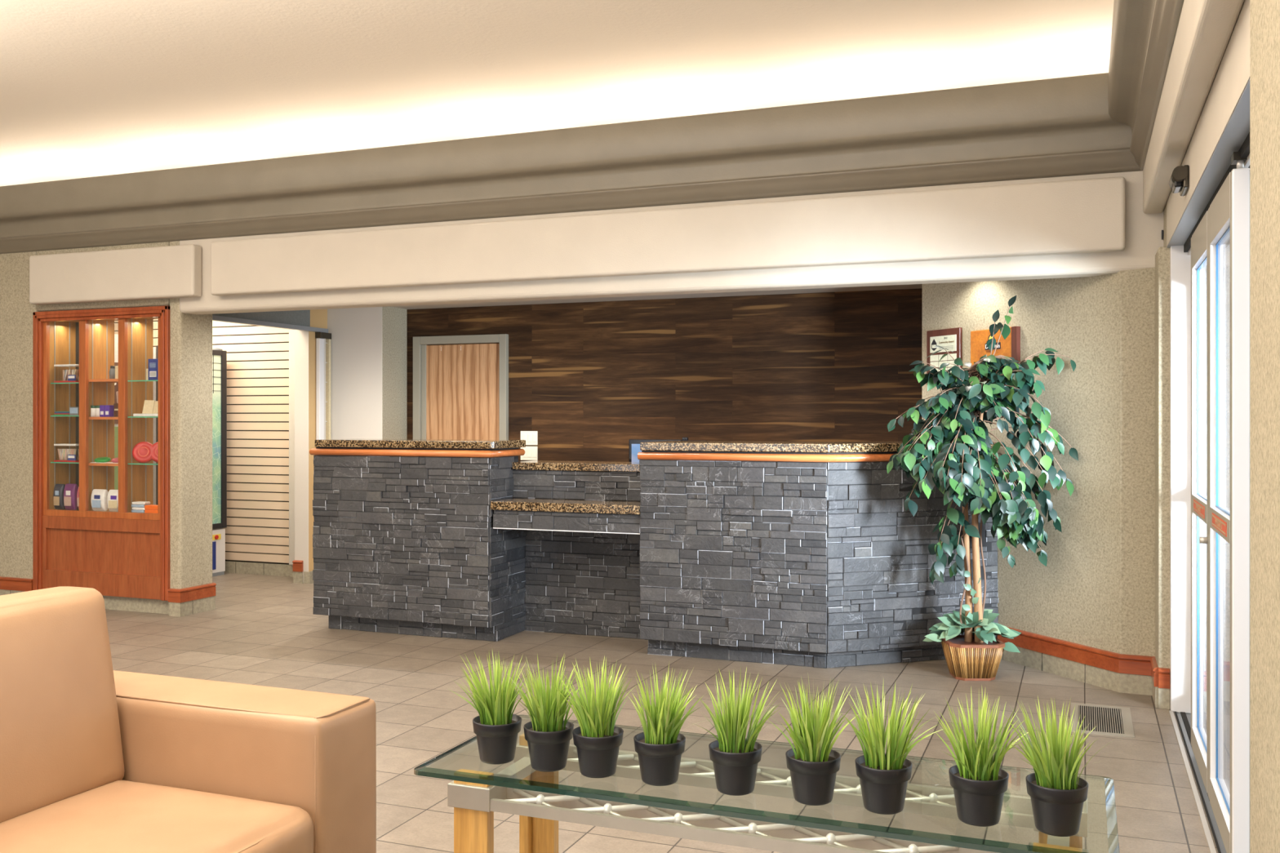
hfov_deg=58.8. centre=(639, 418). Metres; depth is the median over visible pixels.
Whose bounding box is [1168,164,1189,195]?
sensor
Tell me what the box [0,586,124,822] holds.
cushion
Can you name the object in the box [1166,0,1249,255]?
trim
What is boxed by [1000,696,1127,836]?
potted grass
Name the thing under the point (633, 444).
computer monitor
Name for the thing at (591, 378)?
wall
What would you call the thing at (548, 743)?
pot
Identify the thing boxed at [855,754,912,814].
pot
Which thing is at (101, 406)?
box
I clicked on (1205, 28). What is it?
trim
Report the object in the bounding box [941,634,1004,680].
basket
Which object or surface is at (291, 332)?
trim
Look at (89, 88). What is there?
ceiling
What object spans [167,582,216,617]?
baseboard
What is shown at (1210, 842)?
door track
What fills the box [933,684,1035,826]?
potted grass
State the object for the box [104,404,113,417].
box
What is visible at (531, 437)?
switch plate
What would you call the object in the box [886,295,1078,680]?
ficus tree
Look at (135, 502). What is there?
packet
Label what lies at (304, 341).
wall
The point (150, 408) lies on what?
open booklet
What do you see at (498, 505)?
shelf
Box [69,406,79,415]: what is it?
box
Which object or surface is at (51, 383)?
glass shelf
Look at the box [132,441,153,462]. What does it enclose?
disc
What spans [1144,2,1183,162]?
cove
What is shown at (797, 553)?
reception desk
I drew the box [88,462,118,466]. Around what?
wood shelf
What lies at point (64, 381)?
tub
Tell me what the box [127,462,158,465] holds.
glass shelf
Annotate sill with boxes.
[1176,712,1226,852]
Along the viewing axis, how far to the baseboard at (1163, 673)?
5.32 m
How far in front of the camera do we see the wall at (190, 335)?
8.08 m
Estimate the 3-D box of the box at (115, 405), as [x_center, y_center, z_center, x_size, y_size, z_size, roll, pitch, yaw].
[-3.704,-0.062,8.149,0.108,0.096,0.091,0,0,21]
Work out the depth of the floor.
5.40 m
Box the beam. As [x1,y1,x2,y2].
[179,170,1163,314]
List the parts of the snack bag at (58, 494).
printed panel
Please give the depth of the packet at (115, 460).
8.10 m
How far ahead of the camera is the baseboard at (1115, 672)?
5.83 m
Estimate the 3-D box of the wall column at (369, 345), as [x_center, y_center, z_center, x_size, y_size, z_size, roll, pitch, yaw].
[-2.390,0.110,9.688,0.700,2.500,0.370,0,0,21]
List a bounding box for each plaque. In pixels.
[926,327,962,385]
[970,326,1020,365]
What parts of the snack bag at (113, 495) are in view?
printed panel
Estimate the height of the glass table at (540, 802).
0.600 m
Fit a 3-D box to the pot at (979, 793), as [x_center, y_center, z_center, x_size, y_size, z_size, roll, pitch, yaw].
[0.640,0.714,2.146,0.109,0.092,0.109,0,0,21]
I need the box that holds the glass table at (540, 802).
[413,715,1119,852]
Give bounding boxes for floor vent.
[1069,702,1134,737]
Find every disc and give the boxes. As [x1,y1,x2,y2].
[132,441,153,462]
[151,441,158,462]
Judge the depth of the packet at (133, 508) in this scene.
8.02 m
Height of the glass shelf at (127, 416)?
0.008 m
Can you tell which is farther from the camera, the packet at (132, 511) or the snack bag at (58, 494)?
the snack bag at (58, 494)
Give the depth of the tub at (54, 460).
8.25 m
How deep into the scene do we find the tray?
7.99 m
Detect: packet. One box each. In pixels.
[90,457,112,463]
[107,457,118,463]
[131,504,149,507]
[131,510,144,512]
[132,501,150,504]
[132,506,144,510]
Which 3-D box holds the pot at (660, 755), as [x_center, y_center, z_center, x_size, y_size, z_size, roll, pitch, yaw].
[0.041,0.714,2.380,0.109,0.092,0.109,0,0,21]
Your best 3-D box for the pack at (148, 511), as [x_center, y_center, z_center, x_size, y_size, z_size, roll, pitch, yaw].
[-3.414,0.651,7.997,0.138,0.028,0.065,0,0,21]
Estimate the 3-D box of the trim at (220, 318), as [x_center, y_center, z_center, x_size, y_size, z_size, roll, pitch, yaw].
[-2.907,-0.739,8.845,0.050,0.033,1.475,0,0,21]
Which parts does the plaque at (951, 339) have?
certificate plate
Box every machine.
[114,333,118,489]
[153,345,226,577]
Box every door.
[413,333,508,439]
[1191,210,1208,794]
[1208,151,1249,852]
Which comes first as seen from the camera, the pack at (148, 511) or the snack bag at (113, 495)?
the pack at (148, 511)
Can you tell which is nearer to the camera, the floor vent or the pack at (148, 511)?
the floor vent
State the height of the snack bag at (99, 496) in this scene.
0.157 m
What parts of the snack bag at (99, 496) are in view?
printed panel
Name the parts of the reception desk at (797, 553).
wood rail, wood rail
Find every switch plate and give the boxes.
[520,431,537,444]
[520,446,537,460]
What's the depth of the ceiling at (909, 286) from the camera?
8.73 m
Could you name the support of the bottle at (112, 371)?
on the display case
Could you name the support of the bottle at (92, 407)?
on the display case
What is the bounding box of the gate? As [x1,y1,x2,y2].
[315,332,331,439]
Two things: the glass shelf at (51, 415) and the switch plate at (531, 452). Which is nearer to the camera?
the glass shelf at (51, 415)
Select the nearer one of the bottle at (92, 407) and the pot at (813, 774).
the pot at (813, 774)
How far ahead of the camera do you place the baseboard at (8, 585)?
8.35 m
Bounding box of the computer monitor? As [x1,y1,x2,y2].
[628,439,682,462]
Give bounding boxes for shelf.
[50,382,79,384]
[50,415,79,416]
[50,462,79,463]
[88,378,118,382]
[88,417,118,419]
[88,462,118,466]
[127,379,158,382]
[127,416,158,417]
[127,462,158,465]
[490,497,640,514]
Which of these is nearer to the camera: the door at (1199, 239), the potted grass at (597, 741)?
the potted grass at (597, 741)
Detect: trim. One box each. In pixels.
[0,0,1155,237]
[29,244,201,304]
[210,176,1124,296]
[212,315,328,333]
[288,328,294,565]
[1142,0,1244,213]
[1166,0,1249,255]
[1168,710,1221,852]
[1169,244,1191,713]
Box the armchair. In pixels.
[0,586,376,852]
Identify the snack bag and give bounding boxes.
[53,484,65,509]
[63,483,78,510]
[76,486,79,509]
[90,488,108,511]
[106,489,118,511]
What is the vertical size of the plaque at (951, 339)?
0.336 m
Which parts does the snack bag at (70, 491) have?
printed panel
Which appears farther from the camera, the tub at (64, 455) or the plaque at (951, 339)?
the tub at (64, 455)
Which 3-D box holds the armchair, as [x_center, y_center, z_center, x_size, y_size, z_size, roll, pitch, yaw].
[-1.494,0.895,2.147,1.005,0.929,2.084,0,0,21]
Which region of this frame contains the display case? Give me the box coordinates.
[32,306,169,614]
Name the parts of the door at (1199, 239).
rail, rail, rail, glass pane, glass pane, lock knob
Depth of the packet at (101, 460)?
8.17 m
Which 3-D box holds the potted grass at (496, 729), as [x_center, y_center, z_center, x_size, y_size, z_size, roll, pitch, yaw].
[-0.314,0.635,2.535,0.210,0.249,0.190,0,0,-24]
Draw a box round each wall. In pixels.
[0,240,212,588]
[114,319,288,564]
[212,309,327,571]
[407,288,921,462]
[921,267,1155,656]
[1155,0,1279,852]
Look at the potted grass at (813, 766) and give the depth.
2.23 m
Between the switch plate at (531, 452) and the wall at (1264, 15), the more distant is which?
the switch plate at (531, 452)
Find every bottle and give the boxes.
[90,405,95,417]
[95,405,99,417]
[109,365,115,378]
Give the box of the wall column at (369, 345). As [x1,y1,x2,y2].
[327,306,407,439]
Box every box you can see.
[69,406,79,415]
[99,404,105,417]
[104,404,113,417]
[113,403,118,417]
[147,358,158,380]
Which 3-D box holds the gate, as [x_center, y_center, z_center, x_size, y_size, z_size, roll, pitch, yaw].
[-2.645,0.310,9.489,0.050,2.060,0.155,0,0,21]
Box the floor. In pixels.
[105,573,1217,852]
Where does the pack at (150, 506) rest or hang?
on the pack at (148, 511)
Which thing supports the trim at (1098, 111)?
attached to the wall at (190, 335)
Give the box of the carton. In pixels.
[115,365,118,378]
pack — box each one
[54,413,69,414]
[144,504,158,509]
[144,509,158,513]
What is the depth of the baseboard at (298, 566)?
9.38 m
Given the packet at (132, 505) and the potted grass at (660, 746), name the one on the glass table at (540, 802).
the potted grass at (660, 746)
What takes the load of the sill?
attached to the wall at (1264, 15)
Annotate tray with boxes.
[133,413,158,416]
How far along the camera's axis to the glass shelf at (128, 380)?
8.04 m
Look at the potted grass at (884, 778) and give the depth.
2.19 m
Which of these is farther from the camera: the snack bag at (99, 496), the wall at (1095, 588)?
the snack bag at (99, 496)
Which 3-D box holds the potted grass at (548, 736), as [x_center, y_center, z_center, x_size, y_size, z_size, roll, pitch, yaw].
[-0.204,0.636,2.462,0.167,0.246,0.178,0,0,21]
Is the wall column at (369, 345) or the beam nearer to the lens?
the beam
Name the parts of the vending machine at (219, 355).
kick plate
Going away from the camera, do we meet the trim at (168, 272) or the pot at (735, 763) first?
the pot at (735, 763)
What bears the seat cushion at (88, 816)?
on the armchair
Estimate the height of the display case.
2.140 m
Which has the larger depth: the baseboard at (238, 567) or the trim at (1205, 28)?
the baseboard at (238, 567)
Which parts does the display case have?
panel, rail, frame, frame, panel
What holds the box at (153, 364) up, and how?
on the display case
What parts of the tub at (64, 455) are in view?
lid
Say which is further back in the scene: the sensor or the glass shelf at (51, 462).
the glass shelf at (51, 462)
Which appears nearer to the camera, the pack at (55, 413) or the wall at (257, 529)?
the pack at (55, 413)
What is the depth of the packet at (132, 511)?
8.02 m
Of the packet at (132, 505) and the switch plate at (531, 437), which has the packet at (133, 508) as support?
the packet at (132, 505)
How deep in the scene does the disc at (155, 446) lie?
8.04 m
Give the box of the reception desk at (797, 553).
[309,438,998,668]
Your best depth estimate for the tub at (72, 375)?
8.26 m
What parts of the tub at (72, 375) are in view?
lid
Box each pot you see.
[472,713,521,764]
[523,720,573,772]
[572,725,623,778]
[633,732,685,786]
[708,739,762,795]
[785,747,840,805]
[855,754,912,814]
[948,764,1008,826]
[1025,773,1088,836]
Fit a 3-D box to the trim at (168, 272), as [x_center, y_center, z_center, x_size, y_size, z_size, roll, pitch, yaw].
[-3.700,-1.006,7.966,1.511,0.351,0.090,0,0,21]
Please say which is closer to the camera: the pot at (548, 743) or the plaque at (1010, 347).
the pot at (548, 743)
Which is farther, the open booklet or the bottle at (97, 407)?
the bottle at (97, 407)
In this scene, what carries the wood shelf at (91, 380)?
attached to the display case
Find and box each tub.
[53,364,79,382]
[53,380,79,382]
[53,443,79,462]
[53,460,79,462]
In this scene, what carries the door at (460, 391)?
in the wall at (591, 378)
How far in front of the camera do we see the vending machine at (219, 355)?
9.83 m
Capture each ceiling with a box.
[0,0,1114,186]
[390,284,921,309]
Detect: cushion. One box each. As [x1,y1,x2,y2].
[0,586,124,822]
[0,780,313,852]
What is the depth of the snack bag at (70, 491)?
8.24 m
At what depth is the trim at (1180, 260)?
5.25 m
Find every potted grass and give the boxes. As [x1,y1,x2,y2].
[450,650,545,764]
[506,654,583,772]
[558,655,635,778]
[625,665,705,786]
[696,668,781,795]
[765,677,858,805]
[839,682,941,814]
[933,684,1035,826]
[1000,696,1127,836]
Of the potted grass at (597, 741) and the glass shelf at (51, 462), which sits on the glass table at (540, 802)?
the potted grass at (597, 741)
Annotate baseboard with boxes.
[0,576,32,595]
[167,582,216,617]
[224,560,313,583]
[292,560,303,583]
[997,626,1158,707]
[1158,667,1169,709]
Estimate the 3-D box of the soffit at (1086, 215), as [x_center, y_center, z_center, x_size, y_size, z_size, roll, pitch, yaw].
[-0.239,-1.010,6.615,5.642,0.360,0.090,0,0,21]
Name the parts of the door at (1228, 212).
rail, rail, rail, glass pane, glass pane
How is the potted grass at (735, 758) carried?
on the glass table at (540, 802)
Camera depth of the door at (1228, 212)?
3.52 m
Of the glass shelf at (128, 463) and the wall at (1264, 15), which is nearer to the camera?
the wall at (1264, 15)
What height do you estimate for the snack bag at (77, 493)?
0.179 m
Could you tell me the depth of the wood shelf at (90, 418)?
8.11 m
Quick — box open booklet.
[133,400,158,416]
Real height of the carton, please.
0.092 m

